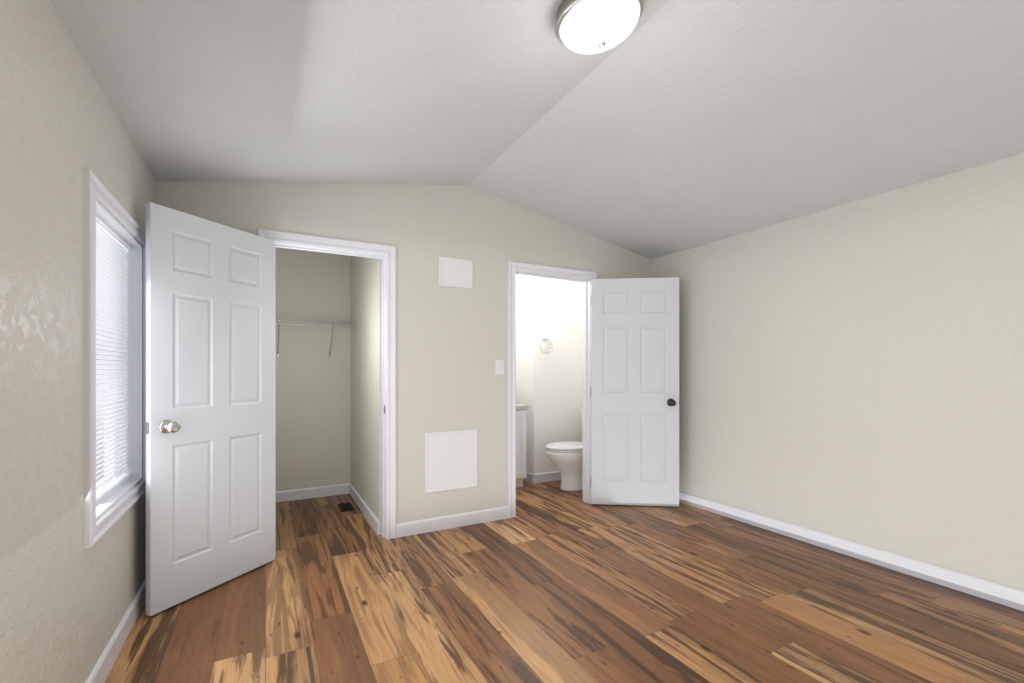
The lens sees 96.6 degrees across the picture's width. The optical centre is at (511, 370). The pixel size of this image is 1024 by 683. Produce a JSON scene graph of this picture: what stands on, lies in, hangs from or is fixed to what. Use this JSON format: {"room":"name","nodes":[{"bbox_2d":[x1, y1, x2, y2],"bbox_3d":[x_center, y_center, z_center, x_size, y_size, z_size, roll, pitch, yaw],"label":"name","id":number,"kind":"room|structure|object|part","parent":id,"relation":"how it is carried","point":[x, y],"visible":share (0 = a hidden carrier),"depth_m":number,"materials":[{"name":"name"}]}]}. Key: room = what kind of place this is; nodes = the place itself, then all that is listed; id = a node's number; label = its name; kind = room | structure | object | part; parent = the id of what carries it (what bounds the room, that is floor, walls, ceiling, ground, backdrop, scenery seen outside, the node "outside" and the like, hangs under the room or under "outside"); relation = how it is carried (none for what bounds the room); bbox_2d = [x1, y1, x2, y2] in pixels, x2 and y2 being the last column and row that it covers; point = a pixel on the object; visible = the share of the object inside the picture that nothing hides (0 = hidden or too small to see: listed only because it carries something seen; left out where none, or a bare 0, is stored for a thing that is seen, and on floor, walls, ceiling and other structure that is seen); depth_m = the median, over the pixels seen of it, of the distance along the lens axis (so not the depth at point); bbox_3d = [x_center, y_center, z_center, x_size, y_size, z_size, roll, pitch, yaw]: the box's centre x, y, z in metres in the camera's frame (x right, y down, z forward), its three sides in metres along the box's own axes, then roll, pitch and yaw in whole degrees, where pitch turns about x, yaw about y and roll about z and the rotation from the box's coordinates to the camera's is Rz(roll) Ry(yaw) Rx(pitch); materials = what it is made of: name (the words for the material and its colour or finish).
{"room":"empty bedroom","nodes":[
{"label":"empty bedroom","id":0,"kind":"room"},
{"bbox_2d":[0,0,154,682],"bbox_3d":[-1.228,0.045,0.956,0.150,2.270,6.650,0,0,-28],"label":"wall","id":1,"kind":"structure","parent":0,"point":[66,598],"depth_m":1.33,"materials":[{"name":"grey paint"}]},
{"bbox_2d":[84,169,145,548],"bbox_3d":[-1.743,-0.040,1.945,0.154,1.314,0.904,0,0,-28],"label":"window","id":2,"kind":"structure","parent":1,"relation":"in","point":[105,514],"depth_m":1.96,"materials":[{"name":"white"}]},
{"bbox_2d":[96,215,129,501],"bbox_3d":[-1.741,-0.046,1.946,0.037,1.154,0.748,0,0,-28],"label":"window blinds","id":3,"kind":"object","parent":2,"relation":"attached to","point":[112,248],"visible":0.6,"depth_m":2.04,"materials":[{"name":"white plastic"}]},
{"bbox_2d":[86,579,145,682],"bbox_3d":[-0.830,1.133,0.392,0.013,0.095,4.980,0,0,-28],"label":"baseboard","id":4,"kind":"structure","parent":1,"relation":"attached to","point":[105,663],"depth_m":1.89,"materials":[{"name":"white wood"}]},
{"bbox_2d":[276,247,347,491],"bbox_3d":[-2.146,-0.070,4.137,1.260,2.500,0.120,0,0,-28],"label":"wall","id":5,"kind":"structure","parent":0,"point":[328,421],"depth_m":4.22,"materials":[{"name":"white paint"}]},
{"bbox_2d":[276,483,349,501],"bbox_3d":[-2.110,1.133,4.081,1.270,0.095,0.013,0,0,-28],"label":"baseboard","id":6,"kind":"structure","parent":5,"relation":"attached to","point":[306,493],"depth_m":4.22,"materials":[{"name":"white wood"}]},
{"bbox_2d":[276,317,355,357],"bbox_3d":[-2.040,-0.285,3.952,1.262,0.330,0.307,0,0,-28],"label":"wire shelf","id":7,"kind":"object","parent":5,"relation":"attached to","point":[314,321],"visible":0.46,"depth_m":4.01,"materials":[{"name":"grey metal"}]},
{"bbox_2d":[348,255,381,534],"bbox_3d":[-1.237,-0.070,3.907,0.100,2.500,1.390,0,0,-28],"label":"wall","id":8,"kind":"structure","parent":0,"point":[364,273],"depth_m":3.73,"materials":[{"name":"white paint"}]},
{"bbox_2d":[349,483,379,534],"bbox_3d":[-1.258,1.133,3.827,0.013,0.095,1.270,0,0,-28],"label":"baseboard","id":9,"kind":"structure","parent":8,"relation":"attached to","point":[370,516],"depth_m":3.66,"materials":[{"name":"white wood"}]},
{"bbox_2d":[155,181,651,523],"bbox_3d":[-0.359,-0.120,3.534,3.830,2.600,0.100,0,0,-28],"label":"wall","id":10,"kind":"structure","parent":0,"point":[451,345],"depth_m":3.38,"materials":[{"name":"grey paint"}]},
{"bbox_2d":[146,202,275,615],"bbox_3d":[-1.607,0.184,2.502,0.184,1.968,0.719,0,0,21],"label":"closet door","id":11,"kind":"structure","parent":10,"relation":"in","point":[210,404],"depth_m":2.42,"materials":[{"name":"white paint"}]},
{"bbox_3d":[-1.735,0.275,2.170,0.025,0.056,0.006,0,0,21],"label":"latch knob","id":12,"kind":"part","parent":11,"relation":"part of","materials":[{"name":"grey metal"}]},
{"bbox_3d":[-1.709,0.275,2.238,0.184,0.066,0.066,0,0,21],"label":"knob","id":13,"kind":"part","parent":11,"relation":"part of","materials":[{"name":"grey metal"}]},
{"bbox_2d":[258,229,395,538],"bbox_3d":[-1.221,0.152,3.068,0.852,2.056,0.136,0,0,-28],"label":"door frame","id":14,"kind":"structure","parent":10,"relation":"attached to","point":[386,254],"depth_m":3.19,"materials":[{"name":"white wood"}]},
{"bbox_2d":[425,429,477,492],"bbox_3d":[-0.450,0.675,3.424,0.415,0.440,0.008,0,0,-28],"label":"access panel","id":15,"kind":"object","parent":10,"relation":"attached to","point":[451,460],"depth_m":3.42,"materials":[{"name":"white plastic"}]},
{"bbox_2d":[396,506,508,537],"bbox_3d":[-0.425,1.133,3.435,0.898,0.095,0.013,0,0,-28],"label":"baseboard","id":16,"kind":"structure","parent":10,"relation":"attached to","point":[442,523],"depth_m":3.41,"materials":[{"name":"white wood"}]},
{"bbox_2d":[439,256,472,288],"bbox_3d":[-0.421,-0.738,3.439,0.270,0.215,0.008,0,0,-28],"label":"access panel","id":17,"kind":"object","parent":10,"relation":"attached to","point":[454,272],"visible":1,"depth_m":3.44,"materials":[{"name":"white plastic"}]},
{"bbox_2d":[496,359,503,373],"bbox_3d":[-0.092,-0.029,3.610,0.072,0.118,0.022,0,0,-28],"label":"switch plate","id":18,"kind":"object","parent":10,"relation":"attached to","point":[499,366],"visible":1,"depth_m":3.61,"materials":[{"name":"white plastic"}]},
{"bbox_2d":[508,261,596,517],"bbox_3d":[0.336,0.152,3.910,0.892,2.056,0.136,0,0,-28],"label":"door frame","id":19,"kind":"structure","parent":10,"relation":"attached to","point":[535,270],"depth_m":3.81,"materials":[{"name":"white wood"}]},
{"bbox_2d":[590,277,679,505],"bbox_3d":[1.066,0.184,3.969,0.758,1.968,0.184,0,0,6],"label":"bathroom door","id":20,"kind":"structure","parent":10,"relation":"in","point":[634,393],"depth_m":3.95,"materials":[{"name":"white paint"}]},
{"bbox_3d":[1.368,0.275,3.939,0.066,0.066,0.184,0,0,6],"label":"knob","id":21,"kind":"part","parent":20,"relation":"part of","materials":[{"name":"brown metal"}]},
{"bbox_2d":[49,0,1023,259],"bbox_3d":[0.523,-1.301,1.903,4.130,0.517,6.650,0,0,-28],"label":"ceiling","id":22,"kind":"structure","parent":0,"point":[667,128],"depth_m":2.11,"materials":[{"name":"paint"}]},
{"bbox_2d":[555,0,643,53],"bbox_3d":[0.329,-1.311,1.724,0.327,0.174,0.332,0,0,-28],"label":"ceiling light","id":23,"kind":"object","parent":22,"relation":"attached to","point":[590,26],"visible":1,"depth_m":1.66,"materials":[{"name":"white glass"}]},
{"bbox_2d":[516,275,582,473],"bbox_3d":[-0.111,-0.095,4.516,2.460,2.550,1.390,0,0,-28],"label":"wall","id":24,"kind":"structure","parent":0,"point":[549,389],"depth_m":4.91,"materials":[{"name":"white paint"}]},
{"bbox_2d":[524,471,533,482],"bbox_3d":[0.119,1.133,4.959,0.013,0.095,0.430,0,0,-28],"label":"baseboard","id":25,"kind":"structure","parent":24,"relation":"attached to","point":[529,477],"depth_m":4.82,"materials":[{"name":"white wood"}]},
{"bbox_2d":[540,337,552,353],"bbox_3d":[0.353,-0.268,4.814,0.159,0.182,0.046,0,0,-28],"label":"towel ring","id":26,"kind":"object","parent":24,"relation":"attached to","point":[544,338],"visible":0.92,"depth_m":4.81,"materials":[{"name":"silver metal"}]},
{"bbox_2d":[534,471,560,482],"bbox_3d":[0.538,1.133,4.933,0.700,0.095,0.013,0,0,-28],"label":"baseboard","id":27,"kind":"structure","parent":24,"relation":"attached to","point":[546,477],"depth_m":4.84,"materials":[{"name":"white wood"}]},
{"bbox_2d":[104,479,1023,682],"bbox_3d":[0.523,1.240,1.903,4.230,0.120,6.750,0,0,-28],"label":"floor","id":28,"kind":"structure","parent":0,"point":[551,582],"depth_m":2.22,"materials":[{"name":"brown wood"}]},
{"bbox_2d":[337,502,354,511],"bbox_3d":[-1.435,1.177,3.936,0.110,0.006,0.250,0,0,-28],"label":"floor vent","id":29,"kind":"object","parent":28,"relation":"in","point":[347,506],"visible":1,"depth_m":3.91,"materials":[{"name":"brown metal"}]},
{"bbox_2d":[516,409,525,487],"bbox_3d":[-0.338,0.780,4.620,0.800,0.800,0.586,0,0,-28],"label":"vanity cabinet","id":30,"kind":"object","parent":28,"relation":"on","point":[520,445],"visible":0.19,"depth_m":4.53,"materials":[{"name":"white wood"}]},
{"bbox_2d":[516,404,528,408],"bbox_3d":[-0.332,0.315,4.617,0.817,0.130,0.598,0,0,-28],"label":"countertop","id":31,"kind":"structure","parent":30,"relation":"on","point":[519,406],"depth_m":4.53,"materials":[{"name":"grey"}]},
{"bbox_2d":[546,408,582,490],"bbox_3d":[0.680,0.792,4.597,0.764,0.775,0.430,0,0,-28],"label":"toilet","id":32,"kind":"object","parent":28,"relation":"on","point":[569,466],"visible":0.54,"depth_m":4.45,"materials":[{"name":"white ceramic"}]},
{"bbox_2d":[545,441,582,452],"bbox_3d":[0.577,0.758,4.541,0.535,0.052,0.386,0,0,-28],"label":"seat","id":33,"kind":"object","parent":32,"relation":"on","point":[567,447],"visible":0.71,"depth_m":4.40,"materials":[{"name":"white plastic"}]},
{"bbox_2d":[652,153,1023,590],"bbox_3d":[2.273,0.045,2.849,0.150,2.270,6.650,0,0,-28],"label":"wall","id":34,"kind":"structure","parent":0,"point":[853,371],"depth_m":2.79,"materials":[{"name":"grey paint"}]},
{"bbox_2d":[679,491,1023,610],"bbox_3d":[2.528,1.133,2.208,0.013,0.095,4.980,0,0,-28],"label":"baseboard","id":35,"kind":"structure","parent":34,"relation":"attached to","point":[989,590],"depth_m":2.77,"materials":[{"name":"white wood"}]}
]}

